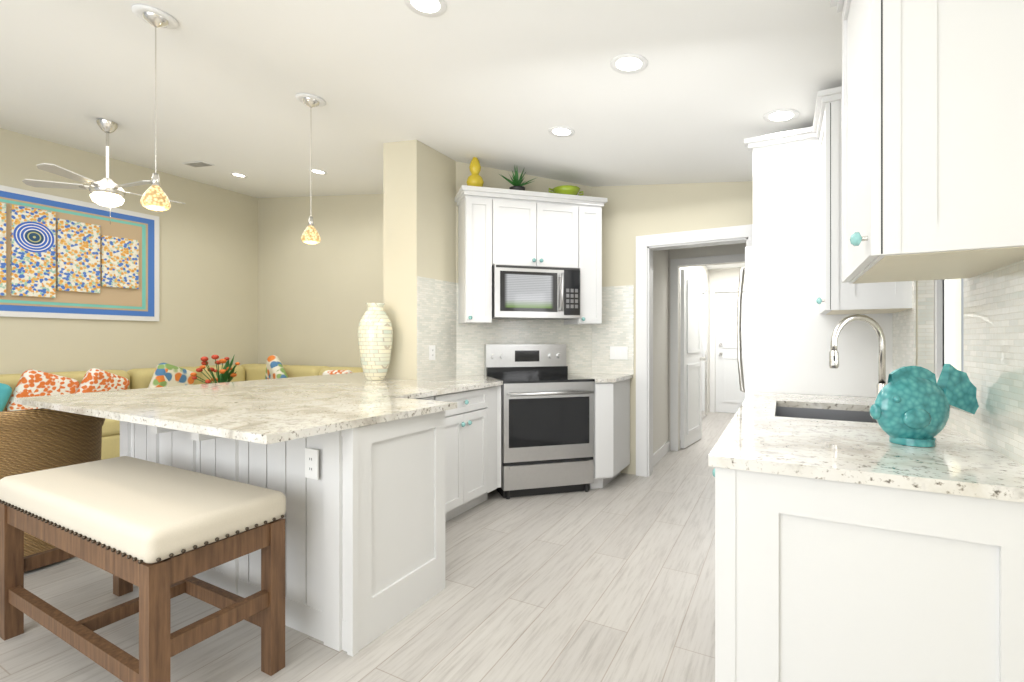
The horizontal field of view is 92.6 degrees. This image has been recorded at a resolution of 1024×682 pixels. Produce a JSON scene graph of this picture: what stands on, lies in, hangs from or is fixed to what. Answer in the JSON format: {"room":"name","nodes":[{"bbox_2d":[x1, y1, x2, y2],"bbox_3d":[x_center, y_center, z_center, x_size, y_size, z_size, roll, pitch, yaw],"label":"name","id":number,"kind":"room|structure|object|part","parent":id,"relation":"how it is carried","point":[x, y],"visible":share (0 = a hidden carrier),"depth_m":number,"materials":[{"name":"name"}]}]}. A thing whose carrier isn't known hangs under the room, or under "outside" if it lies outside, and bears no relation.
{"room":"kitchen","nodes":[
{"label":"kitchen","id":0,"kind":"room"},
{"bbox_2d":[0,128,257,373],"bbox_3d":[-5.441,-0.630,4.159,0.150,3.700,7.200,0,0,29],"label":"wall","id":1,"kind":"structure","parent":0,"point":[208,271],"depth_m":6.10,"materials":[{"name":"beige paint"}]},
{"bbox_2d":[0,185,158,320],"bbox_3d":[-4.848,-0.880,5.026,0.042,1.280,2.190,0,0,29],"label":"framed artwork","id":2,"kind":"object","parent":1,"relation":"attached to","point":[141,303],"visible":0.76,"depth_m":5.44},
{"bbox_2d":[0,202,5,295],"bbox_3d":[-5.030,-0.890,4.618,0.035,0.900,0.360,0,0,29],"label":"canvas","id":3,"kind":"object","parent":2,"relation":"attached to","point":[2,249],"visible":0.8,"depth_m":4.74,"materials":[{"name":"fabric"}]},
{"bbox_2d":[11,205,55,297],"bbox_3d":[-4.844,-0.895,4.955,0.035,0.890,0.330,0,0,29],"label":"canvas","id":4,"kind":"object","parent":2,"relation":"attached to","point":[33,252],"visible":0.86,"depth_m":4.94},
{"bbox_2d":[57,218,99,292],"bbox_3d":[-4.667,-0.905,5.274,0.035,0.750,0.360,0,0,29],"label":"canvas","id":5,"kind":"object","parent":2,"relation":"attached to","point":[78,256],"visible":0.93,"depth_m":5.26,"materials":[{"name":"fabric"}]},
{"bbox_2d":[101,235,138,288],"bbox_3d":[-4.485,-0.895,5.602,0.035,0.570,0.350,0,0,29],"label":"canvas","id":6,"kind":"object","parent":2,"relation":"attached to","point":[119,262],"visible":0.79,"depth_m":5.58,"materials":[{"name":"fabric"}]},
{"bbox_2d":[190,354,239,383],"bbox_3d":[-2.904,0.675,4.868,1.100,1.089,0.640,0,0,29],"label":"flowers","id":7,"kind":"object","parent":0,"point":[225,375],"visible":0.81,"depth_m":4.82,"materials":[{"name":"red plant"}]},
{"bbox_2d":[0,412,735,681],"bbox_3d":[-0.673,1.250,4.232,8.420,0.060,11.950,0,0,29],"label":"floor","id":8,"kind":"structure","parent":0,"point":[613,580],"depth_m":2.23,"materials":[{"name":"grey wood"}]},
{"bbox_2d":[0,408,104,555],"bbox_3d":[-2.779,0.779,2.740,0.717,0.841,0.798,0,0,29],"label":"wicker chair","id":9,"kind":"object","parent":8,"relation":"on","point":[32,440],"visible":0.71,"depth_m":2.58,"materials":[{"name":"brown wicker"}]},
{"bbox_2d":[120,421,130,456],"bbox_3d":[-2.027,0.777,3.017,0.130,0.886,0.608,0,0,29],"label":"base cabinet","id":10,"kind":"object","parent":8,"relation":"on","point":[125,426],"depth_m":2.75,"materials":[{"name":"wood"}]},
{"bbox_2d":[131,425,142,459],"bbox_3d":[-1.913,0.777,2.954,0.130,0.886,0.608,0,0,29],"label":"base cabinet","id":11,"kind":"object","parent":8,"relation":"on","point":[136,430],"depth_m":2.72,"materials":[{"name":"wood"}]},
{"bbox_2d":[0,456,285,681],"bbox_3d":[-1.484,0.890,1.922,1.239,0.660,0.481,0,0,29],"label":"bench","id":12,"kind":"object","parent":8,"relation":"on","point":[160,536],"visible":1,"depth_m":1.74,"materials":[{"name":"brown wood"}]},
{"bbox_3d":[-1.484,0.613,1.922,1.239,0.105,0.481,0,0,29],"label":"seat","id":13,"kind":"part","parent":12,"relation":"part of","materials":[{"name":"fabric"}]},
{"bbox_2d":[143,425,166,464],"bbox_3d":[-1.743,0.777,2.859,0.260,0.886,0.608,0,0,29],"label":"base cabinet","id":14,"kind":"object","parent":8,"relation":"on","point":[154,440],"depth_m":2.60,"materials":[{"name":"wood"}]},
{"bbox_2d":[167,429,178,467],"bbox_3d":[-1.572,0.777,2.765,0.130,0.886,0.608,0,0,29],"label":"base cabinet","id":15,"kind":"object","parent":8,"relation":"on","point":[172,434],"depth_m":2.54,"materials":[{"name":"wood"}]},
{"bbox_2d":[0,355,362,459],"bbox_3d":[-3.022,0.678,4.768,3.410,1.004,3.410,0,0,29],"label":"sofa","id":16,"kind":"object","parent":8,"relation":"on","point":[30,383],"visible":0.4,"depth_m":5.06,"materials":[{"name":"yellow fabric"}]},
{"bbox_2d":[5,369,79,422],"bbox_3d":[-4.466,0.530,4.670,0.140,0.440,0.440,0,-20,29],"label":"pillow","id":17,"kind":"object","parent":16,"relation":"on","point":[31,383],"depth_m":4.59,"materials":[{"name":"orange fabric"}]},
{"bbox_2d":[71,368,129,415],"bbox_3d":[-4.226,0.530,5.041,0.140,0.420,0.420,5,-21,18],"label":"pillow","id":18,"kind":"object","parent":16,"relation":"on","point":[94,380],"depth_m":4.96,"materials":[{"name":"orange fabric"}]},
{"bbox_2d":[144,362,195,408],"bbox_3d":[-3.915,0.520,5.623,0.140,0.460,0.460,4,-19,20],"label":"pillow","id":19,"kind":"object","parent":16,"relation":"on","point":[165,374],"depth_m":5.53,"materials":[{"name":"multicoloured fabric"}]},
{"bbox_2d":[265,355,288,401],"bbox_3d":[-2.949,0.470,6.128,0.140,0.460,0.460,-13,52,-41],"label":"pillow","id":20,"kind":"object","parent":16,"relation":"on","point":[274,368],"depth_m":6.01,"materials":[{"name":"multicoloured fabric"}]},
{"bbox_2d":[179,433,194,576],"bbox_3d":[-1.458,0.777,2.702,0.130,0.886,0.608,0,0,29],"label":"base cabinet","id":21,"kind":"object","parent":8,"relation":"on","point":[186,440],"depth_m":2.44,"materials":[{"name":"wood"}]},
{"bbox_2d":[195,433,210,583],"bbox_3d":[-1.345,0.777,2.639,0.130,0.886,0.608,0,0,29],"label":"base cabinet","id":22,"kind":"object","parent":8,"relation":"on","point":[202,444],"depth_m":2.40,"materials":[{"name":"wood"}]},
{"bbox_2d":[211,437,242,596],"bbox_3d":[-1.174,0.777,2.544,0.260,0.886,0.608,0,0,29],"label":"base cabinet","id":23,"kind":"object","parent":8,"relation":"on","point":[226,456],"depth_m":2.28,"materials":[{"name":"wood"}]},
{"bbox_2d":[243,441,262,597],"bbox_3d":[-1.004,0.777,2.450,0.130,0.886,0.608,0,0,29],"label":"base cabinet","id":24,"kind":"object","parent":8,"relation":"on","point":[252,454],"depth_m":2.22,"materials":[{"name":"wood"}]},
{"bbox_2d":[263,445,282,492],"bbox_3d":[-0.890,0.777,2.387,0.130,0.886,0.608,0,0,29],"label":"base cabinet","id":25,"kind":"object","parent":8,"relation":"on","point":[272,454],"depth_m":2.14,"materials":[{"name":"wood"}]},
{"bbox_2d":[283,441,302,632],"bbox_3d":[-0.776,0.777,2.324,0.130,0.886,0.608,0,0,29],"label":"base cabinet","id":26,"kind":"object","parent":8,"relation":"on","point":[292,454],"depth_m":2.08,"materials":[{"name":"wood"}]},
{"bbox_2d":[303,409,450,656],"bbox_3d":[-0.595,0.777,2.223,0.285,0.886,0.608,0,0,29],"label":"island end panel","id":27,"kind":"object","parent":8,"relation":"on","point":[377,499],"depth_m":2.03,"materials":[{"name":"wood"}]},
{"bbox_2d":[305,447,318,479],"bbox_3d":[-0.816,0.500,1.992,0.075,0.120,0.008,0,0,29],"label":"outlet","id":28,"kind":"object","parent":27,"relation":"attached to","point":[311,453],"depth_m":1.99,"materials":[{"name":"white plastic"}]},
{"bbox_2d":[15,373,633,444],"bbox_3d":[-0.775,0.282,3.542,2.410,0.104,3.445,0,0,29],"label":"countertop","id":29,"kind":"structure","parent":27,"relation":"on","point":[279,411],"depth_m":2.47,"materials":[{"name":"beige stone"}]},
{"bbox_2d":[358,303,392,379],"bbox_3d":[-1.072,0.005,3.841,0.270,0.600,0.270,0,0,29],"label":"vase","id":30,"kind":"object","parent":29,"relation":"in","point":[375,335],"visible":1,"depth_m":3.75,"materials":[{"name":"beige ceramic"}]},
{"bbox_2d":[451,401,490,518],"bbox_3d":[-0.608,0.777,3.442,0.600,0.886,0.692,0,0,29],"label":"base cabinet","id":31,"kind":"object","parent":8,"relation":"on","point":[471,426],"depth_m":3.42,"materials":[{"name":"wood"}]},
{"bbox_2d":[491,401,498,491],"bbox_3d":[-0.420,0.777,3.780,0.600,0.886,0.195,0,0,29],"label":"base cabinet","id":32,"kind":"object","parent":8,"relation":"on","point":[494,404],"depth_m":3.69,"materials":[{"name":"wood"}]},
{"bbox_2d":[499,401,502,496],"bbox_3d":[-0.248,0.777,4.078,0.612,0.886,0.493,0,0,29],"label":"base cabinet","id":33,"kind":"object","parent":8,"relation":"on","point":[500,402],"depth_m":3.76,"materials":[{"name":"wood"}]},
{"bbox_2d":[484,344,594,499],"bbox_3d":[0.216,0.625,4.119,0.756,1.190,0.723,0,0,-16],"label":"stove","id":34,"kind":"object","parent":8,"relation":"on","point":[547,412],"depth_m":3.86,"materials":[{"name":"metal"}]},
{"bbox_2d":[503,381,594,498],"bbox_3d":[0.207,0.772,4.153,0.996,0.896,0.995,0,0,29],"label":"oven","id":35,"kind":"object","parent":8,"relation":"on","point":[549,446],"depth_m":3.84,"materials":[{"name":"metal"}]},
{"bbox_2d":[595,377,632,488],"bbox_3d":[0.844,0.777,4.229,0.201,0.886,0.665,0,0,29],"label":"base cabinet","id":36,"kind":"object","parent":8,"relation":"on","point":[612,402],"depth_m":3.99,"materials":[{"name":"wood"}]},
{"bbox_2d":[740,236,891,403],"bbox_3d":[1.947,0.320,3.211,0.702,1.800,0.945,0,0,29],"label":"panel","id":37,"kind":"object","parent":8,"relation":"on","point":[787,346],"depth_m":2.84,"materials":[{"name":"white paint"}]},
{"bbox_2d":[712,468,1023,681],"bbox_3d":[0.967,0.778,1.387,0.667,0.885,0.531,0,0,29],"label":"base cabinet","id":38,"kind":"object","parent":8,"relation":"on","point":[853,543],"depth_m":1.17,"materials":[{"name":"white wood"}]},
{"bbox_2d":[708,392,1023,503],"bbox_3d":[1.283,0.320,1.962,0.692,0.030,1.877,0,0,29],"label":"countertop","id":39,"kind":"structure","parent":38,"relation":"on","point":[756,439],"depth_m":1.31,"materials":[{"name":"white stone"}]},
{"bbox_2d":[776,404,877,423],"bbox_3d":[1.385,0.444,2.148,0.424,0.242,0.624,0,0,29],"label":"sink","id":40,"kind":"object","parent":39,"relation":"in","point":[821,411],"depth_m":2.41,"materials":[{"name":"silver metal"}]},
{"bbox_2d":[829,314,886,402],"bbox_3d":[1.685,0.087,2.355,0.279,0.434,0.207,0,0,29],"label":"faucet","id":41,"kind":"object","parent":39,"relation":"in","point":[834,352],"visible":0.79,"depth_m":2.36,"materials":[{"name":"silver metal"}]},
{"bbox_2d":[869,364,978,446],"bbox_3d":[1.224,0.186,1.456,0.312,0.236,0.110,0,0,0],"label":"fish","id":42,"kind":"object","parent":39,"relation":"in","point":[911,405],"visible":1,"depth_m":1.43},
{"bbox_2d":[383,140,455,379],"bbox_3d":[-0.515,-0.630,4.630,0.350,3.700,1.600,0,0,29],"label":"pillar","id":43,"kind":"structure","parent":0,"point":[419,209],"depth_m":3.95,"materials":[{"name":"beige paint"}]},
{"bbox_2d":[429,345,435,360],"bbox_3d":[-0.651,0.095,3.997,0.008,0.120,0.075,0,0,29],"label":"outlet","id":44,"kind":"object","parent":43,"relation":"attached to","point":[432,348],"depth_m":4.00,"materials":[{"name":"white plastic"}]},
{"bbox_2d":[0,0,841,268],"bbox_3d":[-1.115,-1.701,4.362,7.520,1.002,11.750,0,0,29],"label":"ceiling","id":45,"kind":"structure","parent":0,"point":[505,85],"depth_m":2.88,"materials":[{"name":"white paint"}]},
{"bbox_2d":[22,119,184,224],"bbox_3d":[-3.459,-1.440,4.231,1.108,0.880,1.108,0,0,29],"label":"ceiling fan","id":46,"kind":"object","parent":45,"relation":"hanging from","point":[107,191],"visible":0.98,"depth_m":4.13,"materials":[{"name":"silver metal"}]},
{"bbox_2d":[131,4,178,210],"bbox_3d":[-1.760,-1.131,2.416,0.189,0.966,0.190,0,0,29],"label":"pendant light","id":47,"kind":"object","parent":45,"relation":"hanging from","point":[154,197],"visible":0.98,"depth_m":2.39,"materials":[{"name":"beige glass"}]},
{"bbox_2d":[182,161,214,167],"bbox_3d":[-3.463,-1.951,5.407,0.380,0.010,0.140,8,4,29],"label":"ceiling vent","id":48,"kind":"object","parent":45,"relation":"in","point":[199,164],"visible":1,"depth_m":5.38,"materials":[{"name":"metal"}]},
{"bbox_2d":[230,173,247,177],"bbox_3d":[-3.207,-1.945,5.745,0.184,0.008,0.184,8,4,29],"label":"recessed light","id":49,"kind":"object","parent":45,"relation":"in","point":[239,175],"visible":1,"depth_m":5.74,"materials":[{"name":"white"}]},
{"bbox_2d":[295,93,325,243],"bbox_3d":[-1.339,-1.133,3.258,0.189,0.970,0.190,0,0,29],"label":"pendant light","id":50,"kind":"object","parent":45,"relation":"hanging from","point":[310,235],"visible":1,"depth_m":3.23,"materials":[{"name":"beige glass"}]},
{"bbox_2d":[309,169,326,174],"bbox_3d":[-2.054,-1.791,5.186,0.184,0.008,0.184,8,4,29],"label":"recessed light","id":51,"kind":"object","parent":45,"relation":"in","point":[316,171],"visible":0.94,"depth_m":5.18,"materials":[{"name":"white"}]},
{"bbox_2d":[404,0,446,16],"bbox_3d":[-0.369,-1.434,2.079,0.184,0.008,0.184,8,4,29],"label":"recessed light","id":52,"kind":"object","parent":45,"relation":"in","point":[431,8],"visible":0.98,"depth_m":2.10,"materials":[{"name":"white"}]},
{"bbox_2d":[548,126,574,136],"bbox_3d":[0.339,-1.434,3.356,0.184,0.008,0.184,8,4,29],"label":"recessed light","id":53,"kind":"object","parent":45,"relation":"in","point":[559,131],"visible":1,"depth_m":3.35,"materials":[{"name":"white"}]},
{"bbox_2d":[610,53,647,73],"bbox_3d":[0.571,-1.353,2.393,0.184,0.008,0.184,8,4,29],"label":"recessed light","id":54,"kind":"object","parent":45,"relation":"in","point":[629,63],"visible":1,"depth_m":2.39,"materials":[{"name":"white"}]},
{"bbox_2d":[763,109,799,122],"bbox_3d":[1.528,-1.275,2.778,0.184,0.008,0.184,8,4,29],"label":"recessed light","id":55,"kind":"object","parent":45,"relation":"in","point":[781,116],"visible":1,"depth_m":2.77,"materials":[{"name":"white"}]},
{"bbox_2d":[258,181,752,474],"bbox_3d":[-0.443,-0.630,5.419,7.370,3.700,0.150,0,0,29],"label":"wall","id":56,"kind":"structure","parent":0,"point":[313,299],"depth_m":6.26,"materials":[{"name":"beige paint"}]},
{"bbox_2d":[636,224,752,476],"bbox_3d":[1.612,0.135,4.269,1.020,2.170,0.174,0,0,29],"label":"trim","id":57,"kind":"structure","parent":56,"relation":"attached to","point":[647,246],"depth_m":4.28,"materials":[{"name":"white wood"}]},
{"bbox_2d":[456,161,591,282],"bbox_3d":[0.169,-0.630,4.553,0.922,3.700,1.072,0,0,29],"label":"wall","id":58,"kind":"structure","parent":0,"point":[492,178],"depth_m":4.42,"materials":[{"name":"beige paint"}]},
{"bbox_2d":[439,185,502,324],"bbox_3d":[-0.298,-0.685,4.165,0.446,1.069,0.401,0,0,29],"label":"upper cabinet","id":59,"kind":"object","parent":58,"relation":"attached to","point":[471,300],"depth_m":4.03,"materials":[{"name":"wood"}]},
{"bbox_2d":[499,317,574,320],"bbox_3d":[0.171,-0.444,4.290,0.815,0.496,0.804,0,0,29],"label":"light","id":60,"kind":"object","parent":58,"relation":"attached to","point":[500,318],"depth_m":4.29,"materials":[{"name":"wood"}]},
{"bbox_2d":[495,249,582,320],"bbox_3d":[0.222,-0.444,4.101,0.550,0.496,0.550,0,0,29],"label":"microwave","id":61,"kind":"object","parent":58,"relation":"attached to","point":[532,282],"depth_m":4.10,"materials":[{"name":"metal"}]},
{"bbox_2d":[499,185,578,256],"bbox_3d":[0.161,-0.926,4.313,0.788,0.587,0.788,0,0,29],"label":"upper cabinet","id":62,"kind":"object","parent":58,"relation":"attached to","point":[527,219],"depth_m":4.15,"materials":[{"name":"wood"}]},
{"bbox_2d":[575,197,610,324],"bbox_3d":[0.628,-0.685,4.431,0.401,1.069,0.446,0,0,29],"label":"upper cabinet","id":63,"kind":"object","parent":58,"relation":"attached to","point":[596,298],"depth_m":4.30,"materials":[{"name":"wood"}]},
{"bbox_2d":[455,317,594,380],"bbox_3d":[0.134,-0.103,4.482,0.923,0.814,0.923,0,0,29],"label":"backsplash","id":64,"kind":"structure","parent":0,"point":[525,355],"depth_m":4.42,"materials":[{"name":"white tile"}]},
{"bbox_2d":[523,389,594,400],"bbox_3d":[0.312,0.405,3.784,0.506,0.025,0.506,0,0,29],"label":"handle","id":65,"kind":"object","parent":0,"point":[546,396],"depth_m":3.85,"materials":[{"name":"silver metal"}]},
{"bbox_2d":[653,250,708,453],"bbox_3d":[2.288,-0.105,6.592,0.150,2.650,4.550,0,0,29],"label":"wall","id":66,"kind":"structure","parent":0,"point":[660,348],"depth_m":5.19,"materials":[{"name":"white paint"}]},
{"bbox_2d":[653,441,669,465],"bbox_3d":[1.507,1.165,5.013,0.014,0.110,1.010,0,0,29],"label":"baseboard","id":67,"kind":"structure","parent":66,"relation":"attached to","point":[661,452],"depth_m":5.08,"materials":[{"name":"white wood"}]},
{"bbox_2d":[702,286,706,418],"bbox_3d":[2.702,0.180,7.135,0.041,2.040,1.800,0,0,29],"label":"closet","id":68,"kind":"object","parent":66,"relation":"attached to","point":[704,351],"visible":0.33,"depth_m":7.75,"materials":[{"name":"white wood"}]},
{"bbox_2d":[669,243,745,450],"bbox_3d":[2.230,-0.005,5.281,1.020,2.450,0.100,0,0,29],"label":"wall","id":69,"kind":"structure","parent":0,"point":[716,250],"depth_m":5.41,"materials":[{"name":"white paint"}]},
{"bbox_2d":[681,269,705,447],"bbox_3d":[2.156,0.200,5.796,0.181,2.020,0.720,0,0,29],"label":"door","id":70,"kind":"structure","parent":69,"relation":"in","point":[692,358],"depth_m":5.72,"materials":[{"name":"white wood"}]},
{"bbox_2d":[709,267,744,411],"bbox_3d":[3.866,-0.005,8.233,1.020,2.450,0.150,0,0,29],"label":"wall","id":71,"kind":"structure","parent":0,"point":[726,277],"depth_m":8.32,"materials":[{"name":"white paint"}]},
{"bbox_2d":[715,292,744,412],"bbox_3d":[3.833,0.195,8.194,0.794,2.040,0.090,0,0,29],"label":"entry door","id":72,"kind":"structure","parent":71,"relation":"in","point":[729,396],"depth_m":8.29,"materials":[{"name":"white wood"}]},
{"bbox_2d":[916,281,917,365],"bbox_3d":[1.005,-0.630,0.586,0.150,3.700,7.200,0,0,29],"label":"wall","id":73,"kind":"structure","parent":0,"point":[916,323],"depth_m":2.18,"materials":[{"name":"beige paint"}]},
{"bbox_2d":[756,136,815,239],"bbox_3d":[1.908,-0.900,3.033,0.637,0.520,0.535,0,0,29],"label":"upper cabinet","id":74,"kind":"object","parent":73,"relation":"attached to","point":[786,170],"depth_m":2.86,"materials":[{"name":"white wood"}]},
{"bbox_2d":[816,92,919,315],"bbox_3d":[1.783,-0.667,2.497,0.337,1.035,0.462,0,0,29],"label":"upper cabinet","id":75,"kind":"object","parent":73,"relation":"attached to","point":[831,300],"depth_m":2.37,"materials":[{"name":"white wood"}]},
{"bbox_2d":[836,0,1023,287],"bbox_3d":[1.145,-0.690,1.347,0.337,0.980,0.653,0,0,29],"label":"upper cabinet","id":76,"kind":"object","parent":73,"relation":"attached to","point":[930,97],"depth_m":1.10,"materials":[{"name":"white wood"}]},
{"bbox_2d":[934,279,962,381],"bbox_3d":[1.712,-0.250,1.841,0.050,0.900,0.680,0,0,29],"label":"window","id":77,"kind":"structure","parent":73,"relation":"in","point":[948,321],"depth_m":2.03,"materials":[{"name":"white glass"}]}
]}

